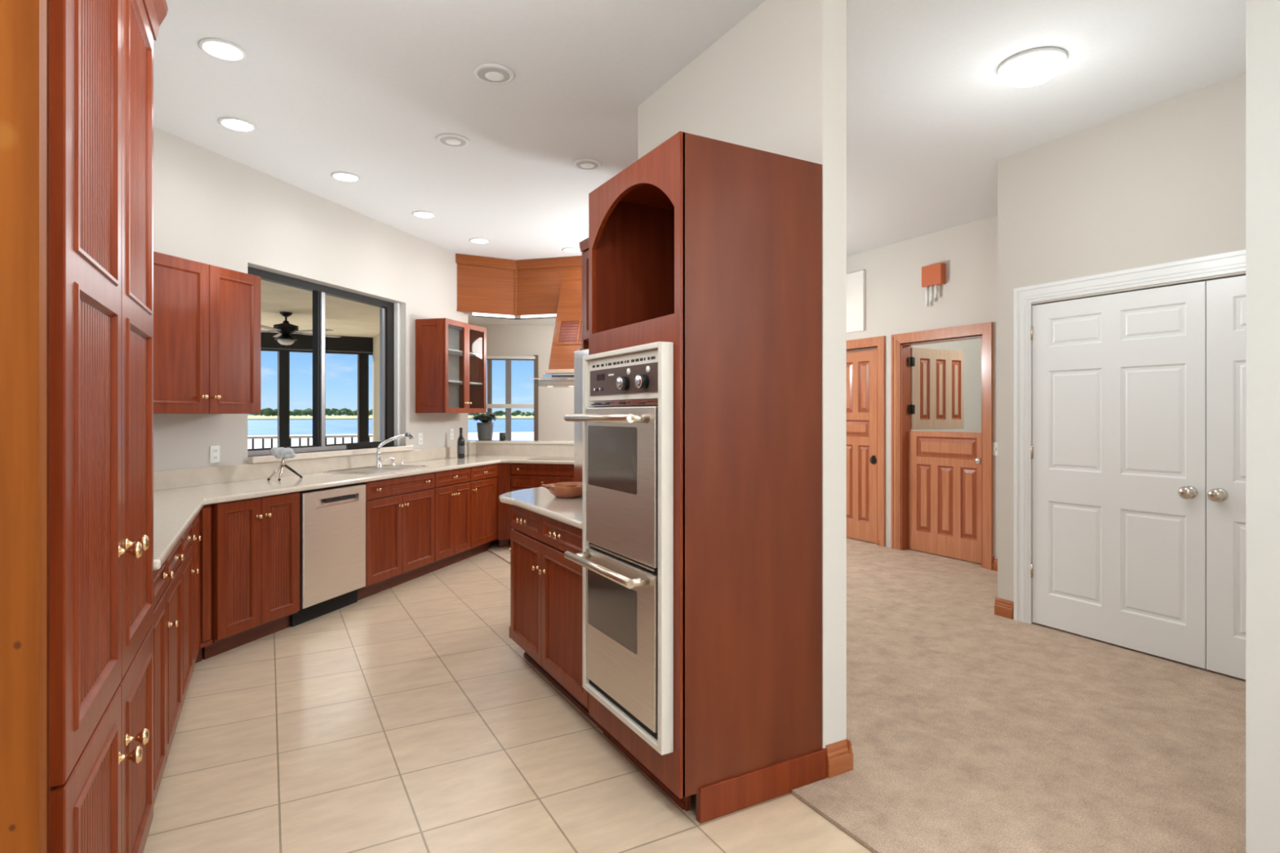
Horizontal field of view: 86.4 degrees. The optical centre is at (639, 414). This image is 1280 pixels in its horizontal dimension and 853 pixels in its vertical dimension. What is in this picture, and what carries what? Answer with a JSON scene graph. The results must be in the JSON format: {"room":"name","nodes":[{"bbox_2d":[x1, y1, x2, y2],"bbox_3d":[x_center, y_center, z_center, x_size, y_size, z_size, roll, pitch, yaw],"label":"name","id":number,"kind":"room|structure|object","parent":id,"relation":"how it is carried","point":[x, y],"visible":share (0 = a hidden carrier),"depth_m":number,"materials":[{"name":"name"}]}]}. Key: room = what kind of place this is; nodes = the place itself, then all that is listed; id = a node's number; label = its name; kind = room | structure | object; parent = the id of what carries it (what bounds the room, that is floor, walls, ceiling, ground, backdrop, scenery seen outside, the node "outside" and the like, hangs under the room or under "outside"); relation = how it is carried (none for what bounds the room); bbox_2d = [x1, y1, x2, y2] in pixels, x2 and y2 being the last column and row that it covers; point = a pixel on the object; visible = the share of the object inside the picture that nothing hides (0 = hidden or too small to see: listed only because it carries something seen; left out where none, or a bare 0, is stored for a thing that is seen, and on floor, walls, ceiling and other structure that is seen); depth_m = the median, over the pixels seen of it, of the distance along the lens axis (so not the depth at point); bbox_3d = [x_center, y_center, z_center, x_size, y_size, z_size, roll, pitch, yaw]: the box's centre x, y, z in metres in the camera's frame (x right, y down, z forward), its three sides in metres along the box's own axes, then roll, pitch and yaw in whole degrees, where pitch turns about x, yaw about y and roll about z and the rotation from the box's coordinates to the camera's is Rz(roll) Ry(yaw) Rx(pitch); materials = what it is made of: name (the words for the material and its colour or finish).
{"room":"kitchen","nodes":[
{"label":"kitchen","id":0,"kind":"room"},
{"bbox_2d":[153,126,467,474],"bbox_3d":[-2.592,-0.180,5.517,0.161,3.100,4.309,0,0,16],"label":"wall","id":1,"kind":"structure","parent":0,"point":[212,208],"depth_m":4.98,"materials":[{"name":"white paint"}]},
{"bbox_2d":[153,251,261,413],"bbox_3d":[-2.780,-0.453,3.947,0.359,0.895,1.150,0,0,16],"label":"upper cabinet","id":2,"kind":"object","parent":1,"relation":"attached to","point":[207,317],"visible":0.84,"depth_m":4.06,"materials":[{"name":"brown wood"}]},
{"bbox_2d":[209,444,219,463],"bbox_3d":[-2.803,0.262,4.495,0.009,0.116,0.072,0,0,16],"label":"wall outlet","id":3,"kind":"object","parent":1,"relation":"attached to","point":[214,450],"visible":1,"depth_m":4.49,"materials":[{"name":"white plastic"}]},
{"bbox_2d":[213,448,217,460],"bbox_3d":[-2.800,0.262,4.495,0.003,0.080,0.034,0,0,16],"label":"socket","id":4,"kind":"object","parent":3,"relation":"attached to","point":[215,450],"depth_m":4.50,"materials":[{"name":"white plastic"}]},
{"bbox_2d":[153,445,466,490],"bbox_3d":[-2.510,0.399,4.693,1.036,0.115,5.711,0,0,2],"label":"backsplash","id":5,"kind":"structure","parent":1,"relation":"attached to","point":[183,477],"depth_m":4.96,"materials":[{"name":"beige stone"}]},
{"bbox_2d":[247,266,413,463],"bbox_3d":[-2.528,-0.359,5.655,0.205,1.398,1.854,0,0,16],"label":"window","id":6,"kind":"structure","parent":1,"relation":"attached to","point":[331,357],"depth_m":5.55,"materials":[{"name":"clear glass"}]},
{"bbox_2d":[417,432,422,444],"bbox_3d":[-2.157,0.240,6.698,0.009,0.116,0.072,0,0,16],"label":"wall outlet","id":7,"kind":"object","parent":1,"relation":"attached to","point":[420,435],"visible":1,"depth_m":6.70,"materials":[{"name":"white plastic"}]},
{"bbox_2d":[415,318,486,413],"bbox_3d":[-1.899,-0.470,6.950,0.358,0.910,0.800,0,0,16],"label":"upper cabinet","id":8,"kind":"object","parent":1,"relation":"attached to","point":[451,355],"visible":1,"depth_m":6.63,"materials":[{"name":"brown wood"}]},
{"bbox_2d":[449,428,453,439],"bbox_3d":[-1.999,0.210,7.235,0.009,0.116,0.072,0,0,16],"label":"wall outlet","id":9,"kind":"object","parent":1,"relation":"attached to","point":[451,430],"visible":1,"depth_m":7.23,"materials":[{"name":"white plastic"}]},
{"bbox_2d":[142,550,874,852],"bbox_3d":[1.549,1.430,4.778,9.700,0.120,14.100,0,0,-29],"label":"floor","id":10,"kind":"structure","parent":0,"point":[408,717],"depth_m":2.73,"materials":[{"name":"beige tile"}]},
{"bbox_2d":[0,0,46,852],"bbox_3d":[-1.235,-0.155,0.898,0.692,3.050,0.040,0,0,-29],"label":"door frame","id":11,"kind":"structure","parent":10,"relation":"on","point":[23,23],"depth_m":1.04,"materials":[{"name":"brown wood"}]},
{"bbox_2d":[46,0,168,852],"bbox_3d":[-1.530,0.040,1.532,0.688,2.660,1.094,0,0,-29],"label":"cupboard","id":12,"kind":"object","parent":10,"relation":"on","point":[100,53],"visible":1,"depth_m":1.45,"materials":[{"name":"brown wood"}]},
{"bbox_2d":[151,560,173,804],"bbox_3d":[-1.879,0.933,2.147,0.661,0.874,0.350,0,0,-29],"label":"base cabinet","id":13,"kind":"object","parent":10,"relation":"on","point":[159,575],"visible":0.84,"depth_m":2.34,"materials":[{"name":"brown wood"}]},
{"bbox_2d":[156,538,183,794],"bbox_3d":[-2.083,0.933,2.520,0.661,0.874,0.500,0,0,-29],"label":"base cabinet","id":14,"kind":"object","parent":10,"relation":"on","point":[173,586],"visible":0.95,"depth_m":2.66,"materials":[{"name":"brown wood"}]},
{"bbox_2d":[175,522,199,729],"bbox_3d":[-2.318,0.933,2.950,0.661,0.874,0.480,0,0,-29],"label":"base cabinet","id":15,"kind":"object","parent":10,"relation":"on","point":[187,571],"visible":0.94,"depth_m":3.12,"materials":[{"name":"brown wood"}]},
{"bbox_2d":[186,512,200,690],"bbox_3d":[-2.527,0.933,3.334,0.661,0.874,0.395,0,0,-29],"label":"base cabinet","id":16,"kind":"object","parent":10,"relation":"on","point":[195,544],"visible":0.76,"depth_m":3.53,"materials":[{"name":"brown wood"}]},
{"bbox_2d":[195,504,212,662],"bbox_3d":[-2.655,0.933,3.815,0.590,0.874,0.075,0,0,16],"label":"base cabinet","id":17,"kind":"object","parent":10,"relation":"on","point":[205,514],"visible":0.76,"depth_m":3.72,"materials":[{"name":"brown wood"}]},
{"bbox_2d":[202,491,299,659],"bbox_3d":[-2.533,0.933,4.156,0.631,0.874,0.607,0,0,16],"label":"base cabinet","id":18,"kind":"object","parent":10,"relation":"on","point":[255,541],"visible":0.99,"depth_m":4.02,"materials":[{"name":"brown wood"}]},
{"bbox_2d":[289,482,365,626],"bbox_3d":[-2.360,0.932,4.750,0.589,0.876,0.615,0,0,16],"label":"dishwasher","id":19,"kind":"object","parent":10,"relation":"on","point":[332,520],"visible":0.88,"depth_m":4.63,"materials":[{"name":"silver"}]},
{"bbox_2d":[357,472,435,600],"bbox_3d":[-2.145,0.933,5.478,0.631,0.874,0.879,0,0,16],"label":"base cabinet","id":20,"kind":"object","parent":10,"relation":"on","point":[400,512],"visible":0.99,"depth_m":5.34,"materials":[{"name":"brown wood"}]},
{"bbox_2d":[426,467,471,573],"bbox_3d":[-1.938,0.933,6.184,0.631,0.874,0.588,0,0,16],"label":"base cabinet","id":21,"kind":"object","parent":10,"relation":"on","point":[452,488],"visible":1,"depth_m":6.08,"materials":[{"name":"brown wood"}]},
{"bbox_2d":[462,463,497,559],"bbox_3d":[-1.782,0.933,6.716,0.631,0.874,0.517,0,0,16],"label":"base cabinet","id":22,"kind":"object","parent":10,"relation":"on","point":[483,482],"visible":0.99,"depth_m":6.63,"materials":[{"name":"brown wood"}]},
{"bbox_2d":[496,462,510,547],"bbox_3d":[-1.404,0.934,6.956,0.140,0.872,0.112,0,0,-29],"label":"cabinet filler","id":23,"kind":"object","parent":10,"relation":"on","point":[503,477],"visible":0.71,"depth_m":6.91,"materials":[{"name":"brown wood"}]},
{"bbox_2d":[509,504,604,731],"bbox_3d":[-0.287,0.933,3.632,0.651,0.874,1.360,0,0,-29],"label":"base cabinet","id":24,"kind":"object","parent":10,"relation":"on","point":[546,586],"visible":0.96,"depth_m":3.32,"materials":[{"name":"brown wood"}]},
{"bbox_2d":[498,486,582,529],"bbox_3d":[-0.292,0.473,3.697,0.763,0.034,1.458,0,0,-29],"label":"countertop","id":25,"kind":"structure","parent":24,"relation":"on","point":[569,511],"depth_m":3.50,"materials":[{"name":"white stone"}]},
{"bbox_2d":[541,481,582,497],"bbox_3d":[-0.328,0.416,3.831,0.361,0.078,0.399,0,0,11],"label":"serving bowl","id":26,"kind":"object","parent":25,"relation":"on","point":[569,489],"visible":0.56,"depth_m":3.69,"materials":[{"name":"ceramic"}]},
{"bbox_2d":[588,131,826,823],"bbox_3d":[0.243,0.217,2.721,0.645,2.306,0.737,0,0,-29],"label":"oven tower","id":27,"kind":"object","parent":10,"relation":"on","point":[708,247],"visible":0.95,"depth_m":2.40,"materials":[{"name":"brown wood"}]},
{"bbox_2d":[564,342,673,755],"bbox_3d":[0.146,0.445,2.672,0.690,1.378,0.650,0,0,-29],"label":"double oven","id":28,"kind":"object","parent":27,"relation":"in","point":[626,559],"visible":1,"depth_m":2.46,"materials":[{"name":"silver metal"}]},
{"bbox_2d":[467,313,555,325],"bbox_3d":[0.006,-1.270,8.749,4.800,0.060,4.150,0,0,-29],"label":"ceiling","id":29,"kind":"structure","parent":0,"point":[471,320],"depth_m":9.06,"materials":[{"name":"paint"}]},
{"bbox_2d":[487,443,549,529],"bbox_3d":[-0.847,0.848,7.447,2.342,1.045,0.141,0,0,16],"label":"wall","id":30,"kind":"structure","parent":0,"point":[487,443],"depth_m":7.55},
{"bbox_2d":[467,440,573,444],"bbox_3d":[-0.908,0.310,7.463,2.468,0.030,0.403,0,0,16],"label":"bar ledge","id":31,"kind":"object","parent":30,"relation":"on","point":[469,442],"visible":0.37,"depth_m":7.53,"materials":[{"name":"beige stone"}]},
{"bbox_2d":[470,414,500,440],"bbox_3d":[-1.790,0.146,7.824,0.356,0.297,0.396,0,0,-29],"label":"potted plant","id":32,"kind":"object","parent":31,"relation":"on","point":[485,429],"visible":1,"depth_m":7.74,"materials":[{"name":"grey plant"}]},
{"bbox_2d":[499,432,506,440],"bbox_3d":[-1.548,0.249,7.684,0.072,0.090,0.071,0,0,-29],"label":"candle cup","id":33,"kind":"object","parent":31,"relation":"on","point":[502,435],"visible":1,"depth_m":7.65,"materials":[{"name":"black glass"}]},
{"bbox_2d":[467,443,573,457],"bbox_3d":[-0.874,0.391,7.308,2.114,0.130,0.139,0,0,16],"label":"backsplash","id":34,"kind":"structure","parent":30,"relation":"attached to","point":[475,449],"depth_m":7.49,"materials":[{"name":"beige stone"}]},
{"bbox_2d":[471,324,573,440],"bbox_3d":[-0.492,0.065,9.662,5.231,2.610,0.141,0,0,-7],"label":"wall","id":35,"kind":"structure","parent":0,"point":[522,340],"depth_m":9.49,"materials":[{"name":"white paint"}]},
{"bbox_2d":[467,355,537,440],"bbox_3d":[-1.963,-0.003,9.451,1.097,1.645,0.120,0,0,-7],"label":"window","id":36,"kind":"structure","parent":35,"relation":"in","point":[512,397],"depth_m":9.47,"materials":[{"name":"grey"}]},
{"bbox_2d":[153,0,1245,260],"bbox_3d":[2.311,-1.790,3.382,9.900,0.120,11.120,0,0,-29],"label":"ceiling","id":37,"kind":"structure","parent":0,"point":[366,89],"depth_m":3.65,"materials":[{"name":"paint"}]},
{"bbox_2d":[198,38,247,61],"bbox_3d":[-1.976,-1.725,3.230,0.200,0.010,0.200,0,0,-29],"label":"recessed light","id":38,"kind":"object","parent":37,"relation":"in","point":[221,49],"visible":1,"depth_m":3.22,"materials":[{"name":"white glass"}]},
{"bbox_2d":[217,116,256,131],"bbox_3d":[-2.397,-1.725,4.061,0.200,0.010,0.200,0,0,-29],"label":"recessed light","id":39,"kind":"object","parent":37,"relation":"in","point":[233,123],"visible":1,"depth_m":4.05,"materials":[{"name":"white glass"}]},
{"bbox_2d":[330,171,360,182],"bbox_3d":[-2.140,-1.725,4.955,0.200,0.010,0.200,0,0,-29],"label":"recessed light","id":40,"kind":"object","parent":37,"relation":"in","point":[343,176],"visible":1,"depth_m":4.94,"materials":[{"name":"white glass"}]},
{"bbox_2d":[412,210,435,217],"bbox_3d":[-1.865,-1.725,5.884,0.200,0.010,0.200,0,0,-29],"label":"recessed light","id":41,"kind":"object","parent":37,"relation":"in","point":[422,214],"visible":1,"depth_m":5.87,"materials":[{"name":"white glass"}]},
{"bbox_2d":[435,133,469,147],"bbox_3d":[-1.180,-1.723,4.297,0.204,0.014,0.204,0,0,-29],"label":"recessed light","id":42,"kind":"object","parent":37,"relation":"in","point":[455,140],"visible":1,"depth_m":4.28,"materials":[{"name":"white paint"}]},
{"bbox_2d":[469,238,489,243],"bbox_3d":[-1.595,-1.725,6.777,0.200,0.010,0.200,0,0,-29],"label":"recessed light","id":43,"kind":"object","parent":37,"relation":"in","point":[473,240],"visible":1,"depth_m":6.75,"materials":[{"name":"white glass"}]},
{"bbox_2d":[473,63,514,84],"bbox_3d":[-0.740,-1.723,3.460,0.204,0.014,0.204,0,0,-29],"label":"recessed light","id":44,"kind":"object","parent":37,"relation":"in","point":[491,73],"visible":1,"depth_m":3.44,"materials":[{"name":"white paint"}]},
{"bbox_2d":[455,253,582,319],"bbox_3d":[-0.573,-1.399,7.429,2.898,0.662,0.551,0,0,7],"label":"wood soffit","id":45,"kind":"structure","parent":37,"relation":"attached to","point":[487,286],"depth_m":7.54,"materials":[{"name":"cherry wood veneer"},{"name":"white light fixture"}]},
{"bbox_2d":[472,312,556,319],"bbox_3d":[-1.123,-1.089,7.438,1.242,0.043,0.768,0,0,-29],"label":"light","id":46,"kind":"object","parent":45,"relation":"attached to","point":[493,315],"depth_m":7.58,"materials":[{"name":"white"}]},
{"bbox_2d":[527,280,582,387],"bbox_3d":[-0.644,-0.881,7.149,1.000,1.177,0.558,0,0,16],"label":"range hood","id":47,"kind":"object","parent":45,"relation":"attached to","point":[567,334],"visible":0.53,"depth_m":7.22,"materials":[{"name":"brown wood"}]},
{"bbox_2d":[558,320,579,342],"bbox_3d":[-0.753,-0.880,7.250,0.205,0.240,0.093,0,0,16],"label":"grille","id":48,"kind":"object","parent":47,"relation":"attached to","point":[568,331],"depth_m":7.24,"materials":[{"name":"brown wood"}]},
{"bbox_2d":[578,320,582,342],"bbox_3d":[-0.533,-0.880,7.185,0.205,0.240,0.093,0,0,16],"label":"grille","id":49,"kind":"object","parent":47,"relation":"attached to","point":[580,322],"depth_m":7.21,"materials":[{"name":"brown wood"}]},
{"bbox_2d":[562,247,580,252],"bbox_3d":[-0.717,-1.725,7.152,0.200,0.010,0.200,0,0,-29],"label":"recessed light","id":50,"kind":"object","parent":37,"relation":"in","point":[566,249],"visible":0.96,"depth_m":7.14,"materials":[{"name":"white paint"}]},
{"bbox_2d":[572,158,601,170],"bbox_3d":[-0.364,-1.723,4.709,0.204,0.014,0.204,0,0,-29],"label":"recessed light","id":51,"kind":"object","parent":37,"relation":"in","point":[587,164],"visible":1,"depth_m":4.69,"materials":[{"name":"white paint"}]},
{"bbox_2d":[997,47,1067,87],"bbox_3d":[1.927,-1.684,3.355,0.300,0.092,0.300,0,0,-29],"label":"dome light","id":52,"kind":"object","parent":37,"relation":"attached to","point":[1033,67],"visible":1,"depth_m":3.28,"materials":[{"name":"white glass"}]},
{"bbox_2d":[637,0,846,777],"bbox_3d":[0.389,-0.180,3.221,0.120,3.100,1.454,0,0,-29],"label":"wall","id":53,"kind":"structure","parent":0,"point":[775,82],"depth_m":2.61,"materials":[{"name":"white paint"}]},
{"bbox_2d":[825,738,849,777],"bbox_3d":[0.748,1.300,2.579,0.106,0.115,0.018,0,0,-29],"label":"baseboard","id":54,"kind":"structure","parent":53,"relation":"attached to","point":[837,753],"depth_m":2.57,"materials":[{"name":"orange wood"}]},
{"bbox_2d":[846,738,853,770],"bbox_3d":[0.459,1.300,3.238,0.018,0.115,1.453,0,0,-29],"label":"baseboard","id":55,"kind":"structure","parent":53,"relation":"attached to","point":[851,753],"depth_m":2.60,"materials":[{"name":"orange wood"}]},
{"bbox_2d":[488,537,1245,852],"bbox_3d":[2.834,1.364,5.309,6.736,0.012,13.800,0,0,-29],"label":"floor","id":56,"kind":"structure","parent":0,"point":[971,728],"depth_m":2.92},
{"bbox_2d":[511,462,573,528],"bbox_3d":[-0.898,0.933,7.087,0.720,0.874,0.581,0,0,16],"label":"base cabinet","id":57,"kind":"object","parent":56,"relation":"on","point":[524,476],"visible":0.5,"depth_m":6.86,"materials":[{"name":"brown wood"}]},
{"bbox_2d":[153,455,573,570],"bbox_3d":[-1.886,0.473,4.723,1.825,0.034,5.742,0,0,12],"label":"countertop","id":58,"kind":"structure","parent":57,"relation":"on","point":[175,509],"depth_m":4.20,"materials":[{"name":"white stone"}]},
{"bbox_2d":[266,447,302,480],"bbox_3d":[-2.460,0.340,4.757,0.097,0.230,0.238,0,0,33],"label":"tripod","id":59,"kind":"object","parent":58,"relation":"on","point":[283,453],"visible":1,"depth_m":4.72,"materials":[{"name":"silver metal"}]},
{"bbox_2d":[324,464,428,473],"bbox_3d":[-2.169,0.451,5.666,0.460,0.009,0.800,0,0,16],"label":"sink","id":60,"kind":"object","parent":58,"relation":"in","point":[387,468],"visible":0.93,"depth_m":5.57,"materials":[{"name":"silver metal"}]},
{"bbox_2d":[390,457,395,466],"bbox_3d":[-2.164,0.413,5.967,0.039,0.072,0.040,0,0,16],"label":"sprayer","id":61,"kind":"object","parent":60,"relation":"on","point":[392,459],"visible":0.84,"depth_m":5.95,"materials":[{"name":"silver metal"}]},
{"bbox_2d":[374,432,413,467],"bbox_3d":[-2.110,0.302,5.859,0.331,0.292,0.056,0,0,-42],"label":"faucet","id":62,"kind":"object","parent":58,"relation":"on","point":[378,454],"visible":1,"depth_m":5.79,"materials":[{"name":"silver metal"}]},
{"bbox_2d":[457,427,464,458],"bbox_3d":[-1.863,0.295,7.098,0.077,0.319,0.077,0,0,-29],"label":"wine bottle","id":63,"kind":"object","parent":58,"relation":"on","point":[460,442],"visible":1,"depth_m":7.07,"materials":[{"name":"black glass"}]},
{"bbox_2d":[526,456,573,460],"bbox_3d":[-0.765,0.452,6.992,0.690,0.006,0.450,0,0,16],"label":"cooktop","id":64,"kind":"object","parent":58,"relation":"in","point":[543,458],"visible":0.52,"depth_m":6.98,"materials":[{"name":"silver"}]},
{"bbox_2d":[573,348,588,482],"bbox_3d":[-0.025,0.440,4.881,0.723,1.860,0.900,0,0,-29],"label":"refrigerator","id":65,"kind":"object","parent":56,"relation":"on","point":[578,355],"visible":0.07,"depth_m":5.05,"materials":[{"name":"metal"}]},
{"bbox_2d":[579,237,588,349],"bbox_3d":[0.039,0.025,4.944,0.631,2.690,0.990,0,0,-29],"label":"tall cabinet","id":66,"kind":"object","parent":65,"relation":"on","point":[584,245],"visible":0.06,"depth_m":5.19,"materials":[{"name":"brown wood"}]},
{"bbox_2d":[850,337,981,432],"bbox_3d":[3.434,-0.180,8.314,2.600,3.100,0.100,0,0,-29],"label":"wall","id":67,"kind":"structure","parent":0,"point":[971,348],"depth_m":8.68,"materials":[{"name":"white paint"}]},
{"bbox_2d":[846,215,997,557],"bbox_3d":[1.834,-0.180,8.396,0.130,3.100,7.423,0,0,-29],"label":"wall","id":68,"kind":"structure","parent":0,"point":[895,296],"depth_m":6.55,"materials":[{"name":"white paint"}]},
{"bbox_2d":[846,270,865,333],"bbox_3d":[2.164,-1.210,7.620,0.035,0.640,0.900,0,0,-29],"label":"wall picture","id":69,"kind":"object","parent":68,"relation":"attached to","point":[855,282],"visible":0.44,"depth_m":7.31,"materials":[{"name":"white fabric"}]},
{"bbox_2d":[846,349,876,543],"bbox_3d":[2.289,0.335,7.495,0.060,2.030,0.858,0,0,-29],"label":"door","id":70,"kind":"structure","parent":68,"relation":"in","point":[861,366],"depth_m":7.31,"materials":[{"name":"brown wood"}]},
{"bbox_2d":[846,335,885,546],"bbox_3d":[2.305,0.276,7.504,0.158,2.165,1.090,0,0,-29],"label":"door frame","id":71,"kind":"structure","parent":68,"relation":"attached to","point":[879,341],"depth_m":7.03,"materials":[{"name":"brown wood"}]},
{"bbox_2d":[876,535,879,546],"bbox_3d":[2.483,1.300,7.054,0.018,0.115,0.059,0,0,-29],"label":"baseboard","id":72,"kind":"structure","parent":68,"relation":"attached to","point":[877,540],"depth_m":7.07,"materials":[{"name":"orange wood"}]},
{"bbox_2d":[921,262,945,306],"bbox_3d":[2.780,-1.225,6.456,0.069,0.380,0.215,0,0,-29],"label":"door chime","id":73,"kind":"object","parent":68,"relation":"attached to","point":[932,275],"visible":1,"depth_m":6.43,"materials":[{"name":"orange wood"}]},
{"bbox_2d":[891,322,993,569],"bbox_3d":[2.873,0.276,6.464,0.158,2.165,1.090,0,0,-29],"label":"door frame","id":74,"kind":"structure","parent":68,"relation":"attached to","point":[986,329],"depth_m":6.69,"materials":[{"name":"brown wood"}]},
{"bbox_2d":[908,347,981,564],"bbox_3d":[3.242,0.337,6.684,0.911,2.027,0.891,0,0,-29],"label":"door","id":75,"kind":"structure","parent":68,"relation":"in","point":[944,468],"depth_m":6.66,"materials":[{"name":"brown wood"}]},
{"bbox_2d":[991,556,997,571],"bbox_3d":[3.281,1.300,5.593,0.018,0.115,0.880,0,0,-29],"label":"baseboard","id":76,"kind":"structure","parent":68,"relation":"attached to","point":[994,564],"depth_m":5.93,"materials":[{"name":"orange wood"}]},
{"bbox_2d":[992,442,997,455],"bbox_3d":[3.095,0.300,5.936,0.016,0.116,0.072,0,0,-29],"label":"light switch","id":77,"kind":"object","parent":68,"relation":"attached to","point":[994,444],"visible":0.6,"depth_m":5.94,"materials":[{"name":"white plastic"}]},
{"bbox_2d":[997,73,1245,623],"bbox_3d":[4.028,-0.180,1.857,0.150,3.100,6.397,0,0,-29],"label":"wall","id":78,"kind":"structure","parent":0,"point":[1163,182],"depth_m":4.00,"materials":[{"name":"white paint"}]},
{"bbox_2d":[994,597,1013,619],"bbox_3d":[2.445,1.300,4.579,0.018,0.115,0.125,0,0,-29],"label":"baseboard","id":79,"kind":"structure","parent":78,"relation":"attached to","point":[1002,607],"depth_m":4.57,"materials":[{"name":"orange wood"}]},
{"bbox_2d":[1031,280,1206,669],"bbox_3d":[2.750,0.321,4.013,0.105,2.055,0.943,0,0,-29],"label":"door","id":80,"kind":"structure","parent":78,"relation":"in","point":[1118,448],"depth_m":3.96,"materials":[{"name":"white paint"}]},
{"bbox_2d":[1013,249,1245,623],"bbox_3d":[2.978,0.263,3.598,0.022,2.190,2.080,0,0,-29],"label":"door frame","id":81,"kind":"structure","parent":78,"relation":"attached to","point":[1233,261],"depth_m":4.43,"materials":[{"name":"white paint"}]},
{"bbox_2d":[1206,275,1245,679],"bbox_3d":[3.201,0.321,3.188,0.105,2.055,0.930,0,0,-29],"label":"door","id":82,"kind":"structure","parent":78,"relation":"in","point":[1225,297],"depth_m":3.53,"materials":[{"name":"white paint"}]},
{"bbox_2d":[1245,0,1279,852],"bbox_3d":[2.571,-0.180,2.305,1.978,3.100,0.120,0,0,-29],"label":"wall","id":83,"kind":"structure","parent":0,"point":[1262,16],"depth_m":1.85,"materials":[{"name":"white paint"}]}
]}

